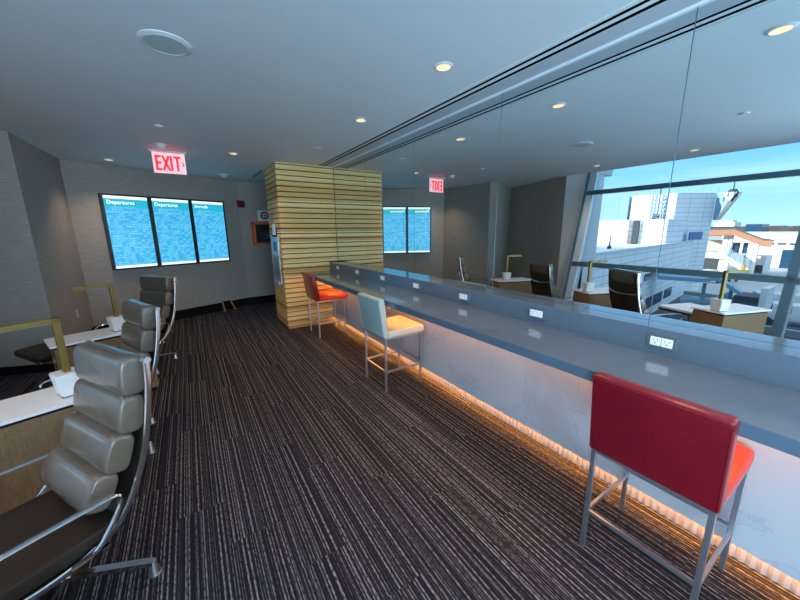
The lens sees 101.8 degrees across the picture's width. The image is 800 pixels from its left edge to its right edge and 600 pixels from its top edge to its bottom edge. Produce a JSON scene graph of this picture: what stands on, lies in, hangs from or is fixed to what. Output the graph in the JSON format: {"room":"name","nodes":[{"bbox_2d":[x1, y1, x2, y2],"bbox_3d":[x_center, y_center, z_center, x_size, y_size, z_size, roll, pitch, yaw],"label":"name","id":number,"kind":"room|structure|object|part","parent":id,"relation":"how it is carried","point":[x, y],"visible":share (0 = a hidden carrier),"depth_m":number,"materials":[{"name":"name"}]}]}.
{"room":"airport terminal","nodes":[
{"label":"airport terminal","id":0,"kind":"room"},
{"bbox_2d":[0,131,53,366],"bbox_3d":[-4.731,-0.411,3.486,1.410,2.639,0.009,-3,12,-12],"label":"wall","id":1,"kind":"structure","parent":0,"point":[23,296],"depth_m":3.62,"materials":[{"name":"grey paint"}]},
{"bbox_2d":[0,363,54,375],"bbox_3d":[-4.689,0.832,3.744,1.354,0.100,0.013,-3,12,-12],"label":"baseboard","id":2,"kind":"structure","parent":1,"relation":"attached to","point":[25,369],"depth_m":3.81,"materials":[{"name":"black"}]},
{"bbox_2d":[8,132,93,335],"bbox_3d":[-4.454,-0.580,4.265,0.020,2.639,1.518,-8,14,-31],"label":"wall","id":3,"kind":"structure","parent":0,"point":[39,172],"depth_m":4.11,"materials":[{"name":"grey paint"}]},
{"bbox_2d":[59,159,247,325],"bbox_3d":[-4.175,-0.953,6.009,0.120,2.639,2.628,7,14,32],"label":"wall","id":4,"kind":"structure","parent":0,"point":[197,285],"depth_m":5.48,"materials":[{"name":"grey paint"}]},
{"bbox_2d":[98,193,159,270],"bbox_3d":[-4.446,-1.115,5.374,0.074,1.194,0.640,7,14,32],"label":"screen","id":5,"kind":"object","parent":4,"relation":"attached to","point":[127,219],"visible":1,"depth_m":5.33,"materials":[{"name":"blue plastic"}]},
{"bbox_2d":[95,297,249,328],"bbox_3d":[-4.108,0.261,6.230,0.012,0.170,2.628,7,14,33],"label":"baseboard","id":6,"kind":"structure","parent":4,"relation":"attached to","point":[186,313],"depth_m":6.55,"materials":[{"name":"black"}]},
{"bbox_2d":[148,196,197,266],"bbox_3d":[-4.094,-1.230,5.899,0.074,1.194,0.640,7,14,33],"label":"screen","id":7,"kind":"object","parent":4,"relation":"attached to","point":[171,217],"visible":1,"depth_m":5.86,"materials":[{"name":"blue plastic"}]},
{"bbox_2d":[189,199,230,263],"bbox_3d":[-3.743,-1.344,6.423,0.074,1.194,0.640,7,14,33],"label":"screen","id":8,"kind":"object","parent":4,"relation":"attached to","point":[208,217],"visible":0.99,"depth_m":6.38,"materials":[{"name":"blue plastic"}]},
{"bbox_2d":[236,181,275,296],"bbox_3d":[-2.037,-1.423,8.124,3.509,2.639,0.121,-9,15,-36],"label":"wall","id":9,"kind":"structure","parent":0,"point":[260,278],"depth_m":7.17,"materials":[{"name":"grey paint"}]},
{"bbox_2d":[237,200,244,207],"bbox_3d":[-3.367,-2.032,6.885,0.060,0.140,0.150,7,14,33],"label":"fire alarm","id":10,"kind":"object","parent":9,"relation":"attached to","point":[240,203],"visible":1,"depth_m":6.86,"materials":[{"name":"red plastic"}]},
{"bbox_2d":[251,222,271,244],"bbox_3d":[-2.982,-1.476,7.212,0.520,0.480,0.160,-9,15,-36],"label":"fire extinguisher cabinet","id":11,"kind":"object","parent":9,"relation":"attached to","point":[261,233],"visible":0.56,"depth_m":7.17,"materials":[{"name":"orange wood"}]},
{"bbox_2d":[249,294,275,304],"bbox_3d":[-1.986,-0.205,8.329,3.509,0.170,0.012,-9,15,-36],"label":"baseboard","id":12,"kind":"structure","parent":9,"relation":"attached to","point":[267,298],"depth_m":7.46,"materials":[{"name":"black"}]},
{"bbox_2d":[257,210,270,220],"bbox_3d":[-3.001,-1.867,7.200,0.280,0.220,0.030,-9,15,-36],"label":"wall sign","id":13,"kind":"object","parent":9,"relation":"attached to","point":[262,215],"visible":0.8,"depth_m":7.17,"materials":[{"name":"white plastic"}]},
{"bbox_2d":[264,161,336,328],"bbox_3d":[-1.660,-0.924,5.763,1.027,2.639,0.797,-8,14,-32],"label":"column","id":14,"kind":"structure","parent":0,"point":[301,202],"depth_m":5.36,"materials":[{"name":"brown wood"}]},
{"bbox_2d":[272,224,275,234],"bbox_3d":[-2.105,-1.174,5.417,0.014,0.180,0.200,-8,14,-32],"label":"plate","id":15,"kind":"object","parent":14,"relation":"attached to","point":[273,225],"visible":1,"depth_m":5.38,"materials":[{"name":"white"}]},
{"bbox_2d":[271,237,282,285],"bbox_3d":[-2.119,-0.665,5.574,0.060,0.820,0.500,-8,14,-32],"label":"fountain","id":16,"kind":"object","parent":14,"relation":"attached to","point":[275,243],"visible":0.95,"depth_m":5.52,"materials":[{"name":"silver metal"}]},
{"bbox_2d":[273,255,279,276],"bbox_3d":[-2.119,-0.586,5.578,0.004,0.342,0.360,-8,14,-32],"label":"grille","id":17,"kind":"object","parent":16,"relation":"attached to","point":[275,257],"depth_m":5.57,"materials":[{"name":"silver metal"}]},
{"bbox_2d":[274,279,280,285],"bbox_3d":[-2.136,-0.303,5.650,0.025,0.080,0.400,-8,14,-32],"label":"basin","id":18,"kind":"object","parent":16,"relation":"in","point":[277,281],"depth_m":5.57,"materials":[{"name":"silver metal"}]},
{"bbox_2d":[0,0,658,182],"bbox_3d":[-0.257,-1.460,1.593,7.600,0.120,13.600,-8,14,-32],"label":"ceiling","id":19,"kind":"structure","parent":0,"point":[265,82],"depth_m":2.10,"materials":[{"name":"white paint"}]},
{"bbox_2d":[153,124,164,127],"bbox_3d":[-2.388,-1.720,3.224,0.100,0.012,0.100,-8,14,-32],"label":"sprinkler cover","id":20,"kind":"object","parent":19,"relation":"attached to","point":[155,125],"visible":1,"depth_m":3.21,"materials":[{"name":"white"}]},
{"bbox_2d":[154,143,166,148],"bbox_3d":[-2.857,-1.840,3.887,0.130,0.045,0.130,-8,14,-32],"label":"smoke detector","id":21,"kind":"object","parent":19,"relation":"attached to","point":[159,145],"visible":1,"depth_m":3.86,"materials":[{"name":"white plastic"}]},
{"bbox_2d":[136,29,192,55],"bbox_3d":[-1.313,-1.432,1.823,0.260,0.012,0.260,-8,14,-32],"label":"ceiling speaker","id":22,"kind":"object","parent":19,"relation":"attached to","point":[163,42],"visible":1,"depth_m":1.80,"materials":[{"name":"white plastic"}]},
{"bbox_2d":[142,35,187,54],"bbox_3d":[-1.313,-1.432,1.823,0.209,0.008,0.209,-8,14,-32],"label":"grille","id":23,"kind":"object","parent":22,"relation":"attached to","point":[165,44],"depth_m":1.81,"materials":[{"name":"white metal"}]},
{"bbox_2d":[149,149,186,174],"bbox_3d":[-3.031,-1.805,4.277,0.400,0.272,0.070,-8,14,-32],"label":"exit sign","id":24,"kind":"object","parent":19,"relation":"hanging from","point":[169,162],"visible":1,"depth_m":4.27,"materials":[{"name":"white plastic"}]},
{"bbox_2d":[354,118,366,121],"bbox_3d":[-0.373,-1.715,3.104,0.124,0.008,0.124,-8,14,-32],"label":"recessed light","id":25,"kind":"object","parent":19,"relation":"in","point":[355,119],"visible":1,"depth_m":3.08,"materials":[{"name":"white"}]},
{"bbox_2d":[434,61,452,70],"bbox_3d":[0.281,-1.509,2.107,0.124,0.008,0.124,-8,14,-32],"label":"recessed light","id":26,"kind":"object","parent":19,"relation":"in","point":[441,66],"visible":1,"depth_m":2.10,"materials":[{"name":"white"}]},
{"bbox_2d":[318,0,666,165],"bbox_3d":[1.536,-1.295,0.985,0.086,0.022,10.400,-8,14,-32],"label":"trim","id":27,"kind":"structure","parent":19,"relation":"attached to","point":[644,1],"depth_m":2.05,"materials":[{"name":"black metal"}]},
{"bbox_2d":[0,301,799,599],"bbox_3d":[-0.205,1.217,2.120,7.600,0.060,13.500,-8,14,-32],"label":"floor","id":28,"kind":"structure","parent":0,"point":[278,469],"depth_m":1.99,"materials":[{"name":"carpet"}]},
{"bbox_2d":[14,343,53,387],"bbox_3d":[-3.545,0.701,3.401,0.555,0.478,0.555,8,15,36],"label":"office chair","id":29,"kind":"object","parent":28,"relation":"on","point":[40,354],"visible":0.38,"depth_m":3.16,"materials":[{"name":"black leather"}]},
{"bbox_2d":[14,343,51,361],"bbox_3d":[-3.547,0.502,3.359,0.500,0.072,0.500,5,13,24],"label":"cushion","id":30,"kind":"object","parent":29,"relation":"on","point":[40,352],"depth_m":3.16,"materials":[{"name":"black leather"}]},
{"bbox_2d":[30,359,52,364],"bbox_3d":[-3.546,0.555,3.370,0.440,0.025,0.400,5,13,24],"label":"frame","id":31,"kind":"object","parent":29,"relation":"on","point":[41,362],"depth_m":3.13,"materials":[{"name":"metal"}]},
{"bbox_3d":[-3.703,0.886,3.456,0.323,0.095,0.044,0,12,3],"label":"leg","id":32,"kind":"part","parent":29,"relation":"part of","materials":[{"name":"silver metal"}]},
{"bbox_2d":[0,387,75,514],"bbox_3d":[-2.135,0.923,1.822,0.355,0.674,0.720,8,15,36],"label":"desk","id":33,"kind":"object","parent":28,"relation":"on","point":[31,424],"visible":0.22,"depth_m":1.75,"materials":[{"name":"white laminate"}]},
{"bbox_2d":[0,317,79,398],"bbox_3d":[-2.006,0.346,1.802,0.131,0.462,0.335,7,14,31],"label":"desk lamp","id":34,"kind":"object","parent":33,"relation":"on","point":[63,380],"visible":0.8,"depth_m":1.86,"materials":[{"name":"gold metal"}]},
{"bbox_3d":[-2.020,0.138,1.736,0.028,0.028,0.286,7,14,31],"label":"arm","id":35,"kind":"part","parent":34,"relation":"part of","materials":[{"name":"gold metal"}]},
{"bbox_3d":[-1.953,0.260,1.873,0.028,0.324,0.032,7,14,31],"label":"post","id":36,"kind":"part","parent":34,"relation":"part of","materials":[{"name":"gold metal"}]},
{"bbox_2d":[0,340,161,599],"bbox_3d":[-1.483,0.804,1.380,0.628,1.080,0.670,5,13,26],"label":"office chair","id":37,"kind":"object","parent":28,"relation":"on","point":[93,478],"visible":1,"depth_m":1.41,"materials":[{"name":"grey leather"}]},
{"bbox_3d":[-1.774,0.886,1.449,0.061,0.244,0.419,5,13,26],"label":"armrest","id":38,"kind":"part","parent":37,"relation":"part of","materials":[{"name":"silver metal"}]},
{"bbox_3d":[-1.442,1.288,1.288,0.030,0.061,0.338,-4,13,-18],"label":"leg","id":39,"kind":"part","parent":37,"relation":"part of","materials":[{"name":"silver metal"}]},
{"bbox_2d":[0,490,121,599],"bbox_3d":[-1.526,0.991,1.328,0.496,0.072,0.470,5,13,26],"label":"seat cushion","id":40,"kind":"object","parent":37,"relation":"on","point":[26,572],"depth_m":1.30,"materials":[{"name":"black leather"}]},
{"bbox_3d":[-1.267,0.934,1.200,0.061,0.244,0.419,5,13,26],"label":"armrest","id":41,"kind":"part","parent":37,"relation":"part of","materials":[{"name":"silver metal"}]},
{"bbox_2d":[40,446,118,514],"bbox_3d":[-1.443,0.794,1.459,0.452,0.169,0.139,5,13,26],"label":"cushion","id":42,"kind":"object","parent":37,"relation":"on","point":[81,483],"depth_m":1.39,"materials":[{"name":"beige leather"}]},
{"bbox_2d":[60,412,134,474],"bbox_3d":[-1.407,0.650,1.505,0.452,0.180,0.131,5,13,26],"label":"cushion","id":43,"kind":"object","parent":37,"relation":"on","point":[102,449],"depth_m":1.43,"materials":[{"name":"beige leather"}]},
{"bbox_2d":[73,379,144,433],"bbox_3d":[-1.378,0.486,1.533,0.452,0.183,0.118,5,13,26],"label":"cushion","id":44,"kind":"object","parent":37,"relation":"on","point":[105,409],"depth_m":1.45,"materials":[{"name":"beige leather"}]},
{"bbox_2d":[73,342,144,395],"bbox_3d":[-1.366,0.314,1.524,0.452,0.185,0.109,5,13,26],"label":"cushion","id":45,"kind":"object","parent":37,"relation":"on","point":[102,369],"depth_m":1.45,"materials":[{"name":"beige leather"}]},
{"bbox_3d":[-1.335,1.242,1.496,0.338,0.061,0.030,-4,13,-18],"label":"leg","id":46,"kind":"part","parent":37,"relation":"part of","materials":[{"name":"silver metal"}]},
{"bbox_3d":[-1.120,0.263,1.431,0.032,0.030,0.029,5,13,26],"label":"knob","id":47,"kind":"part","parent":37,"relation":"part of","materials":[{"name":"silver metal"}]},
{"bbox_2d":[39,299,160,454],"bbox_3d":[-2.177,0.597,2.383,0.654,1.080,0.694,8,15,34],"label":"office chair","id":48,"kind":"object","parent":28,"relation":"on","point":[141,331],"visible":0.38,"depth_m":2.41,"materials":[{"name":"grey leather"}]},
{"bbox_3d":[-2.449,0.668,2.505,0.061,0.244,0.419,8,15,34],"label":"armrest","id":49,"kind":"part","parent":48,"relation":"part of","materials":[{"name":"silver metal"}]},
{"bbox_2d":[116,342,150,357],"bbox_3d":[-2.071,0.443,2.507,0.452,0.180,0.131,8,15,34],"label":"cushion","id":50,"kind":"object","parent":48,"relation":"on","point":[127,346],"depth_m":2.42,"materials":[{"name":"beige leather"}]},
{"bbox_2d":[121,322,155,351],"bbox_3d":[-2.034,0.280,2.530,0.452,0.183,0.118,8,15,34],"label":"cushion","id":51,"kind":"object","parent":48,"relation":"on","point":[137,338],"depth_m":2.42,"materials":[{"name":"beige leather"}]},
{"bbox_2d":[122,300,155,329],"bbox_3d":[-2.018,0.109,2.518,0.452,0.185,0.109,8,15,34],"label":"cushion","id":52,"kind":"object","parent":48,"relation":"on","point":[138,315],"depth_m":2.42,"materials":[{"name":"beige leather"}]},
{"bbox_3d":[-1.956,0.486,2.217,0.014,0.750,0.652,8,15,34],"label":"rail","id":53,"kind":"part","parent":48,"relation":"part of","materials":[{"name":"silver metal"}]},
{"bbox_2d":[43,327,158,390],"bbox_3d":[-2.849,0.643,3.171,0.355,0.674,0.720,8,15,36],"label":"desk","id":54,"kind":"object","parent":28,"relation":"on","point":[106,336],"visible":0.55,"depth_m":2.97,"materials":[{"name":"white laminate"}]},
{"bbox_2d":[71,283,125,331],"bbox_3d":[-2.803,0.087,3.052,0.131,0.462,0.335,7,14,31],"label":"desk lamp","id":55,"kind":"object","parent":54,"relation":"on","point":[115,322],"visible":0.88,"depth_m":3.11,"materials":[{"name":"gold metal"}]},
{"bbox_3d":[-2.818,-0.121,2.986,0.028,0.028,0.286,7,14,31],"label":"arm","id":56,"kind":"part","parent":55,"relation":"part of","materials":[{"name":"gold metal"}]},
{"bbox_3d":[-2.751,0.001,3.123,0.028,0.324,0.032,7,14,31],"label":"post","id":57,"kind":"part","parent":55,"relation":"part of","materials":[{"name":"gold metal"}]},
{"bbox_2d":[94,276,177,373],"bbox_3d":[-3.109,0.290,3.863,0.693,1.080,0.714,3,13,16],"label":"office chair","id":58,"kind":"object","parent":28,"relation":"on","point":[157,291],"visible":0.49,"depth_m":3.99,"materials":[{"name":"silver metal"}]},
{"bbox_2d":[140,290,172,304],"bbox_3d":[-3.036,-0.035,4.054,0.452,0.183,0.118,3,13,16],"label":"cushion","id":59,"kind":"object","parent":58,"relation":"on","point":[152,297],"depth_m":3.99,"materials":[{"name":"beige leather"}]},
{"bbox_2d":[140,276,173,290],"bbox_3d":[-3.029,-0.207,4.047,0.452,0.185,0.109,3,13,16],"label":"cushion","id":60,"kind":"object","parent":58,"relation":"on","point":[147,283],"depth_m":3.99,"materials":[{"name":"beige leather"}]},
{"bbox_2d":[147,303,169,318],"bbox_3d":[-3.054,0.129,4.022,0.452,0.180,0.131,3,13,16],"label":"cushion","id":61,"kind":"object","parent":58,"relation":"on","point":[164,307],"depth_m":3.95,"materials":[{"name":"beige leather"}]},
{"bbox_2d":[161,317,165,329],"bbox_3d":[-3.077,0.275,3.971,0.452,0.169,0.139,3,13,16],"label":"cushion","id":62,"kind":"object","parent":58,"relation":"on","point":[163,319],"depth_m":3.93,"materials":[{"name":"beige leather"}]},
{"bbox_3d":[-2.854,0.408,3.745,0.061,0.244,0.419,3,13,16],"label":"armrest","id":63,"kind":"part","parent":58,"relation":"part of","materials":[{"name":"silver metal"}]},
{"bbox_3d":[-3.015,0.707,4.085,0.030,0.061,0.338,7,14,33],"label":"leg","id":64,"kind":"part","parent":58,"relation":"part of","materials":[{"name":"silver metal"}]},
{"bbox_3d":[-2.853,0.162,3.781,0.014,0.750,0.652,3,13,16],"label":"rail","id":65,"kind":"part","parent":58,"relation":"part of","materials":[{"name":"silver metal"}]},
{"bbox_2d":[222,300,235,311],"bbox_3d":[-3.593,0.122,6.816,0.141,0.206,0.252,7,14,32],"label":"stand","id":66,"kind":"object","parent":28,"relation":"on","point":[228,300],"visible":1,"depth_m":6.81,"materials":[{"name":"brown wood"}]},
{"bbox_2d":[302,273,346,337],"bbox_3d":[-1.190,0.048,5.196,0.538,0.966,0.466,-8,14,-32],"label":"bar stool","id":67,"kind":"object","parent":28,"relation":"on","point":[310,282],"visible":1,"depth_m":5.04,"materials":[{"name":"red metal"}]},
{"bbox_3d":[-1.468,0.230,5.313,0.020,0.565,0.020,-8,14,-32],"label":"leg","id":68,"kind":"part","parent":67,"relation":"part of","materials":[{"name":"silver metal"}]},
{"bbox_3d":[-1.371,-0.205,5.025,0.110,0.397,0.466,-8,14,-32],"label":"backrest","id":69,"kind":"part","parent":67,"relation":"part of","materials":[{"name":"red leather"}]},
{"bbox_3d":[-1.235,0.303,4.958,0.020,0.565,0.020,-8,14,-32],"label":"leg","id":70,"kind":"part","parent":67,"relation":"part of","materials":[{"name":"silver metal"}]},
{"bbox_3d":[-1.175,-0.031,5.190,0.450,0.016,0.450,-8,14,-32],"label":"seat frame","id":71,"kind":"part","parent":67,"relation":"part of","materials":[{"name":"silver metal"}]},
{"bbox_3d":[-1.146,-0.080,5.199,0.430,0.076,0.460,-8,14,-32],"label":"seat","id":72,"kind":"part","parent":67,"relation":"part of","materials":[{"name":"red leather"}]},
{"bbox_3d":[-1.108,0.179,5.538,0.020,0.565,0.020,-8,14,-32],"label":"leg","id":73,"kind":"part","parent":67,"relation":"part of","materials":[{"name":"silver metal"}]},
{"bbox_3d":[-0.875,0.252,5.184,0.020,0.565,0.020,-8,14,-32],"label":"leg","id":74,"kind":"part","parent":67,"relation":"part of","materials":[{"name":"silver metal"}]},
{"bbox_2d":[357,292,423,392],"bbox_3d":[-0.095,0.403,3.476,0.538,0.966,0.466,-8,14,-32],"label":"bar stool","id":75,"kind":"object","parent":28,"relation":"on","point":[372,309],"visible":1,"depth_m":3.32,"materials":[{"name":"white leather"}]},
{"bbox_3d":[-0.373,0.586,3.592,0.020,0.565,0.020,-8,14,-32],"label":"leg","id":76,"kind":"part","parent":75,"relation":"part of","materials":[{"name":"silver metal"}]},
{"bbox_3d":[-0.276,0.151,3.305,0.110,0.397,0.466,-8,14,-32],"label":"backrest","id":77,"kind":"part","parent":75,"relation":"part of","materials":[{"name":"grey leather"}]},
{"bbox_3d":[-0.140,0.659,3.238,0.020,0.565,0.020,-8,14,-32],"label":"leg","id":78,"kind":"part","parent":75,"relation":"part of","materials":[{"name":"silver metal"}]},
{"bbox_3d":[-0.080,0.325,3.470,0.450,0.016,0.450,-8,14,-32],"label":"seat frame","id":79,"kind":"part","parent":75,"relation":"part of","materials":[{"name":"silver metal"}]},
{"bbox_3d":[-0.013,0.535,3.818,0.020,0.565,0.020,-8,14,-32],"label":"leg","id":80,"kind":"part","parent":75,"relation":"part of","materials":[{"name":"silver metal"}]},
{"bbox_3d":[-0.051,0.276,3.478,0.430,0.076,0.460,-8,14,-32],"label":"seat","id":81,"kind":"part","parent":75,"relation":"part of","materials":[{"name":"beige leather"}]},
{"bbox_3d":[0.220,0.608,3.464,0.020,0.565,0.020,-8,14,-32],"label":"leg","id":82,"kind":"part","parent":75,"relation":"part of","materials":[{"name":"silver metal"}]},
{"bbox_2d":[302,261,799,595],"bbox_3d":[1.455,0.776,1.367,0.638,1.086,10.392,-8,14,-32],"label":"bar counter","id":83,"kind":"object","parent":28,"relation":"on","point":[534,375],"depth_m":1.87,"materials":[{"name":"stone"}]},
{"bbox_2d":[380,275,385,280],"bbox_3d":[-0.220,-0.278,4.103,0.012,0.072,0.132,-8,14,-32],"label":"power outlet","id":84,"kind":"object","parent":83,"relation":"attached to","point":[382,277],"visible":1,"depth_m":4.09,"materials":[{"name":"white plastic"}]},
{"bbox_2d":[412,282,419,289],"bbox_3d":[0.173,-0.154,3.505,0.012,0.072,0.132,-8,14,-32],"label":"power outlet","id":85,"kind":"object","parent":83,"relation":"attached to","point":[415,285],"visible":1,"depth_m":3.50,"materials":[{"name":"white plastic"}]},
{"bbox_2d":[458,292,468,301],"bbox_3d":[0.567,-0.030,2.905,0.012,0.072,0.132,-8,14,-32],"label":"power outlet","id":86,"kind":"object","parent":83,"relation":"attached to","point":[461,296],"visible":1,"depth_m":2.90,"materials":[{"name":"white plastic"}]},
{"bbox_2d":[528,307,545,319],"bbox_3d":[0.965,0.095,2.300,0.012,0.072,0.132,-8,14,-32],"label":"power outlet","id":87,"kind":"object","parent":83,"relation":"attached to","point":[537,313],"visible":1,"depth_m":2.29,"materials":[{"name":"white plastic"}]},
{"bbox_2d":[530,309,535,316],"bbox_3d":[0.949,0.091,2.319,0.005,0.046,0.047,-8,14,-32],"label":"socket","id":88,"kind":"object","parent":87,"relation":"attached to","point":[532,311],"depth_m":2.32,"materials":[{"name":"white plastic"}]},
{"bbox_2d":[536,310,542,317],"bbox_3d":[0.976,0.099,2.278,0.005,0.046,0.047,-8,14,-32],"label":"socket","id":89,"kind":"object","parent":87,"relation":"attached to","point":[539,313],"depth_m":2.27,"materials":[{"name":"white plastic"}]},
{"bbox_2d":[302,270,799,457],"bbox_3d":[1.452,0.410,1.289,0.636,0.056,10.392,-8,14,-32],"label":"countertop","id":90,"kind":"structure","parent":83,"relation":"on","point":[768,414],"depth_m":1.64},
{"bbox_2d":[646,332,678,351],"bbox_3d":[1.362,0.220,1.695,0.012,0.072,0.132,-8,14,-32],"label":"power outlet","id":91,"kind":"object","parent":83,"relation":"attached to","point":[653,340],"visible":1,"depth_m":1.69,"materials":[{"name":"white plastic"}]},
{"bbox_2d":[650,336,661,345],"bbox_3d":[1.347,0.216,1.714,0.005,0.046,0.047,-8,14,-32],"label":"socket","id":92,"kind":"object","parent":91,"relation":"attached to","point":[654,340],"depth_m":1.71,"materials":[{"name":"white plastic"}]},
{"bbox_2d":[661,338,672,348],"bbox_3d":[1.374,0.224,1.673,0.005,0.046,0.047,-8,14,-32],"label":"socket","id":93,"kind":"object","parent":91,"relation":"attached to","point":[666,343],"depth_m":1.67,"materials":[{"name":"white plastic"}]},
{"bbox_2d":[579,372,754,599],"bbox_3d":[1.219,0.809,1.511,0.538,0.966,0.466,-8,14,-32],"label":"bar stool","id":94,"kind":"object","parent":28,"relation":"on","point":[689,451],"visible":1,"depth_m":1.31,"materials":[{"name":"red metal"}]},
{"bbox_3d":[0.942,0.992,1.628,0.020,0.565,0.020,-8,14,-32],"label":"leg","id":95,"kind":"part","parent":94,"relation":"part of","materials":[{"name":"silver metal"}]},
{"bbox_3d":[1.302,0.941,1.854,0.020,0.565,0.020,-8,14,-32],"label":"leg","id":96,"kind":"part","parent":94,"relation":"part of","materials":[{"name":"silver metal"}]},
{"bbox_3d":[1.039,0.556,1.340,0.110,0.397,0.466,-8,14,-32],"label":"backrest","id":97,"kind":"part","parent":94,"relation":"part of","materials":[{"name":"red leather"}]},
{"bbox_3d":[1.235,0.731,1.505,0.450,0.016,0.450,-8,14,-32],"label":"seat frame","id":98,"kind":"part","parent":94,"relation":"part of","materials":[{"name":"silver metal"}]},
{"bbox_3d":[1.175,1.065,1.274,0.020,0.565,0.020,-8,14,-32],"label":"leg","id":99,"kind":"part","parent":94,"relation":"part of","materials":[{"name":"silver metal"}]},
{"bbox_3d":[1.534,1.014,1.500,0.020,0.565,0.020,-8,14,-32],"label":"leg","id":100,"kind":"part","parent":94,"relation":"part of","materials":[{"name":"silver metal"}]},
{"bbox_3d":[1.264,0.681,1.514,0.430,0.076,0.460,-8,14,-32],"label":"seat","id":101,"kind":"part","parent":94,"relation":"part of","materials":[{"name":"red leather"}]},
{"bbox_2d":[333,170,799,348],"bbox_3d":[1.453,-0.131,1.899,0.120,2.639,11.600,-8,14,-32],"label":"wall","id":102,"kind":"structure","parent":0,"point":[333,170],"depth_m":2.89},
{"bbox_2d":[333,154,367,266],"bbox_3d":[-0.779,-1.336,5.056,0.009,1.550,1.141,-8,14,-32],"label":"mirror panel","id":103,"kind":"object","parent":102,"relation":"attached to","point":[349,177],"visible":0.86,"depth_m":4.99,"materials":[{"name":"clear glass"}]},
{"bbox_2d":[365,132,413,275],"bbox_3d":[-0.154,-1.140,4.104,0.009,1.550,1.163,-8,14,-32],"label":"mirror panel","id":104,"kind":"object","parent":102,"relation":"attached to","point":[389,168],"visible":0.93,"depth_m":4.01,"materials":[{"name":"clear glass"}]},
{"bbox_2d":[414,93,502,289],"bbox_3d":[0.480,-0.940,3.140,0.009,1.550,1.169,-8,14,-32],"label":"mirror panel","id":105,"kind":"object","parent":102,"relation":"attached to","point":[456,157],"visible":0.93,"depth_m":3.03,"materials":[{"name":"clear glass"}]},
{"bbox_2d":[325,0,701,166],"bbox_3d":[1.635,-1.298,1.043,0.138,0.003,10.390,-8,14,-32],"label":"trim","id":106,"kind":"structure","parent":102,"relation":"attached to","point":[666,8],"depth_m":2.05,"materials":[{"name":"grey"}]},
{"bbox_2d":[332,0,712,167],"bbox_3d":[1.700,-1.303,1.091,0.012,0.014,10.400,-8,14,-32],"label":"trim","id":107,"kind":"structure","parent":102,"relation":"attached to","point":[702,2],"depth_m":2.04,"materials":[{"name":"white metal"}]},
{"bbox_2d":[329,261,799,390],"bbox_3d":[1.655,0.285,1.397,0.150,0.140,10.392,-8,14,-32],"label":"backsplash","id":108,"kind":"structure","parent":102,"relation":"attached to","point":[779,365],"depth_m":1.83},
{"bbox_2d":[493,8,697,319],"bbox_3d":[1.735,-0.546,1.234,0.007,1.550,8.144,-8,14,-32],"label":"trim","id":109,"kind":"structure","parent":102,"relation":"attached to","point":[697,8],"depth_m":1.70,"materials":[{"name":"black metal"}]},
{"bbox_2d":[493,7,697,319],"bbox_3d":[1.110,-0.742,2.180,0.009,1.550,1.154,-8,14,-32],"label":"mirror panel","id":110,"kind":"object","parent":102,"relation":"attached to","point":[588,144],"visible":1,"depth_m":2.02,"materials":[{"name":"clear glass"}]},
{"bbox_2d":[650,0,799,347],"bbox_3d":[1.738,-0.545,1.225,0.009,1.550,1.158,-8,14,-32],"label":"mirror panel","id":111,"kind":"object","parent":102,"relation":"attached to","point":[729,263],"visible":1,"depth_m":1.50,"materials":[{"name":"clear glass"}]}
]}

